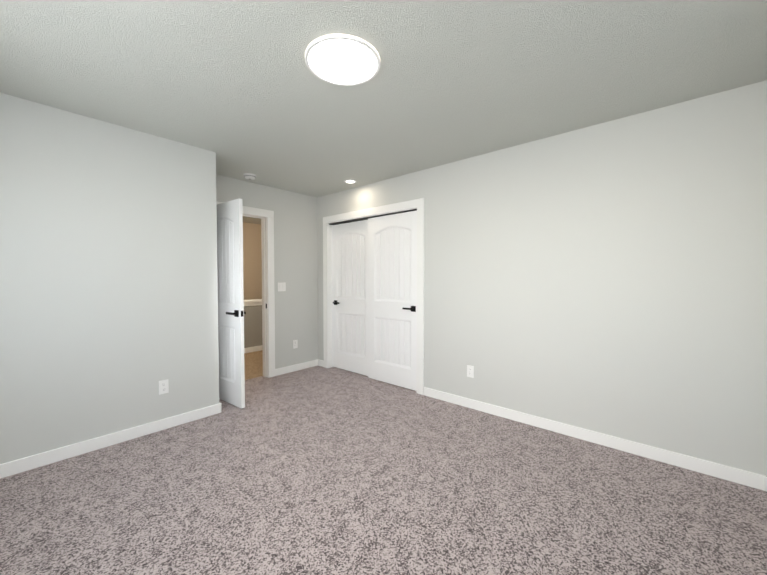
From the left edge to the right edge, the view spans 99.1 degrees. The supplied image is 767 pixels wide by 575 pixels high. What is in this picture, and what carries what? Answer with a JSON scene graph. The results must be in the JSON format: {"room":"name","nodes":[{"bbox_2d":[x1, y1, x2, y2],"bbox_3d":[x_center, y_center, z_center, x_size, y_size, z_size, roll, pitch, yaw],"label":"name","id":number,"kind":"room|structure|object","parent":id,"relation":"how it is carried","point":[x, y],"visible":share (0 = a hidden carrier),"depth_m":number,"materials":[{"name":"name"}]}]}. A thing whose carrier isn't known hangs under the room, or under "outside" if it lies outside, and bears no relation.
{"room":"empty bedroom","nodes":[
{"label":"empty bedroom","id":0,"kind":"room"},
{"bbox_2d":[0,93,218,463],"bbox_3d":[-2.205,-0.015,2.416,0.120,2.440,1.840,1,2,41],"label":"wall","id":1,"kind":"structure","parent":0,"point":[108,284],"depth_m":2.43,"materials":[{"name":"white paint"}]},
{"bbox_2d":[0,403,220,478],"bbox_3d":[-2.139,1.160,2.420,0.017,0.090,1.824,1,2,41],"label":"baseboard","id":2,"kind":"structure","parent":1,"relation":"attached to","point":[24,464],"depth_m":2.44,"materials":[{"name":"white wood"}]},
{"bbox_2d":[159,379,168,394],"bbox_3d":[-1.848,0.836,2.752,0.008,0.115,0.070,1,2,41],"label":"outlet","id":3,"kind":"object","parent":1,"relation":"attached to","point":[163,386],"visible":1,"depth_m":2.75,"materials":[{"name":"white plastic"}]},
{"bbox_2d":[243,222,261,299],"bbox_3d":[-3.494,-0.122,6.263,0.120,2.440,4.490,1,2,41],"label":"wall","id":4,"kind":"structure","parent":0,"point":[252,270],"depth_m":6.96,"materials":[{"name":"beige paint"}]},
{"bbox_2d":[216,174,317,368],"bbox_3d":[-1.589,-0.062,4.126,0.120,2.440,1.790,1,2,41],"label":"wall","id":5,"kind":"structure","parent":0,"point":[296,255],"depth_m":4.43,"materials":[{"name":"white paint"}]},
{"bbox_2d":[217,199,245,408],"bbox_3d":[-1.664,0.156,3.379,0.773,2.020,0.135,1,2,37],"label":"entry door","id":6,"kind":"structure","parent":5,"relation":"in","point":[231,312],"depth_m":3.25,"materials":[{"name":"white wood"}]},
{"bbox_2d":[217,201,274,377],"bbox_3d":[-1.776,0.096,3.916,0.160,2.135,0.950,1,2,41],"label":"door frame","id":7,"kind":"structure","parent":5,"relation":"attached to","point":[269,214],"depth_m":4.18,"materials":[{"name":"white wood"}]},
{"bbox_2d":[278,282,285,290],"bbox_3d":[-1.339,-0.008,4.315,0.012,0.116,0.116,1,2,41],"label":"light switch","id":8,"kind":"object","parent":5,"relation":"attached to","point":[281,286],"visible":1,"depth_m":4.32,"materials":[{"name":"white plastic"}]},
{"bbox_2d":[293,340,297,348],"bbox_3d":[-1.209,0.778,4.489,0.008,0.115,0.070,1,2,41],"label":"outlet","id":9,"kind":"object","parent":5,"relation":"attached to","point":[295,343],"visible":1,"depth_m":4.49,"materials":[{"name":"white plastic"}]},
{"bbox_2d":[275,359,319,375],"bbox_3d":[-1.181,1.102,4.523,0.017,0.090,0.705,1,2,41],"label":"baseboard","id":10,"kind":"structure","parent":5,"relation":"attached to","point":[296,367],"depth_m":4.50,"materials":[{"name":"white wood"}]},
{"bbox_2d":[0,366,766,574],"bbox_3d":[-0.219,1.258,2.325,4.600,0.100,4.500,1,2,41],"label":"floor carpet","id":11,"kind":"object","parent":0,"point":[317,470],"visible":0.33,"depth_m":1.87,"materials":[{"name":"grey carpet"}]},
{"bbox_2d":[0,0,766,223],"bbox_3d":[-1.014,-1.326,3.503,7.440,0.120,5.340,1,2,41],"label":"ceiling","id":12,"kind":"structure","parent":0,"point":[239,88],"depth_m":1.85,"materials":[{"name":"white paint"}]},
{"bbox_2d":[244,173,255,179],"bbox_3d":[-1.509,-1.247,3.698,0.132,0.048,0.132,1,2,41],"label":"smoke detector","id":13,"kind":"object","parent":12,"relation":"attached to","point":[249,176],"visible":1,"depth_m":3.66,"materials":[{"name":"white plastic"}]},
{"bbox_2d":[305,34,379,85],"bbox_3d":[-0.216,-1.207,1.757,0.400,0.018,0.400,1,2,41],"label":"ceiling light","id":14,"kind":"object","parent":12,"relation":"in","point":[343,59],"visible":0.98,"depth_m":1.72,"materials":[{"name":"white plastic"}]},
{"bbox_2d":[344,179,356,183],"bbox_3d":[-0.399,-1.274,3.937,0.156,0.008,0.156,1,2,41],"label":"recessed light","id":15,"kind":"object","parent":12,"relation":"in","point":[349,181],"visible":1,"depth_m":3.93,"materials":[{"name":"white plastic"}]},
{"bbox_2d":[317,80,766,475],"bbox_3d":[0.682,-0.043,3.415,4.480,2.440,0.120,1,2,41],"label":"wall","id":16,"kind":"structure","parent":0,"point":[609,278],"depth_m":2.43,"materials":[{"name":"white paint"}]},
{"bbox_2d":[332,220,367,375],"bbox_3d":[-0.453,0.133,4.404,0.780,2.010,0.085,1,2,41],"label":"closet door","id":17,"kind":"structure","parent":16,"relation":"in","point":[350,296],"depth_m":4.42,"materials":[{"name":"white wood"}]},
{"bbox_2d":[323,198,424,394],"bbox_3d":[-0.163,0.127,4.155,1.560,2.060,0.120,1,2,41],"label":"door frame","id":18,"kind":"structure","parent":16,"relation":"attached to","point":[330,280],"depth_m":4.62,"materials":[{"name":"white wood"}]},
{"bbox_2d":[368,211,416,390],"bbox_3d":[0.093,0.148,3.868,0.780,2.010,0.085,1,2,41],"label":"closet door","id":19,"kind":"structure","parent":16,"relation":"in","point":[392,288],"depth_m":3.87,"materials":[{"name":"white wood"}]},
{"bbox_2d":[467,365,473,377],"bbox_3d":[0.851,0.823,3.207,0.070,0.115,0.008,1,2,41],"label":"outlet","id":20,"kind":"object","parent":16,"relation":"attached to","point":[470,371],"visible":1,"depth_m":3.20,"materials":[{"name":"white plastic"}]},
{"bbox_2d":[424,387,766,490],"bbox_3d":[1.372,1.151,2.756,2.470,0.090,0.017,1,2,41],"label":"baseboard","id":21,"kind":"structure","parent":16,"relation":"attached to","point":[699,465],"depth_m":2.42,"materials":[{"name":"white wood"}]},
{"label":"outside","id":22,"kind":"structure","parent":0,"visible":0},
{"bbox_2d":[244,305,261,347],"bbox_3d":[-2.529,0.691,5.444,0.120,0.860,4.250,1,2,41],"label":"wall","id":23,"kind":"structure","parent":22,"point":[253,326],"depth_m":5.66,"materials":[{"name":"grey paint"}]},
{"bbox_2d":[244,299,262,352],"bbox_3d":[-2.529,0.671,5.443,0.180,0.900,4.250,1,2,41],"label":"trim","id":24,"kind":"structure","parent":23,"relation":"on","point":[253,302],"depth_m":5.65,"materials":[{"name":"white wood"}]},
{"bbox_2d":[244,350,262,379],"bbox_3d":[-2.469,1.172,5.405,2.840,0.100,4.490,1,2,41],"label":"floor","id":25,"kind":"structure","parent":22,"point":[253,364],"depth_m":4.84,"materials":[{"name":"brown wood"}]}
]}

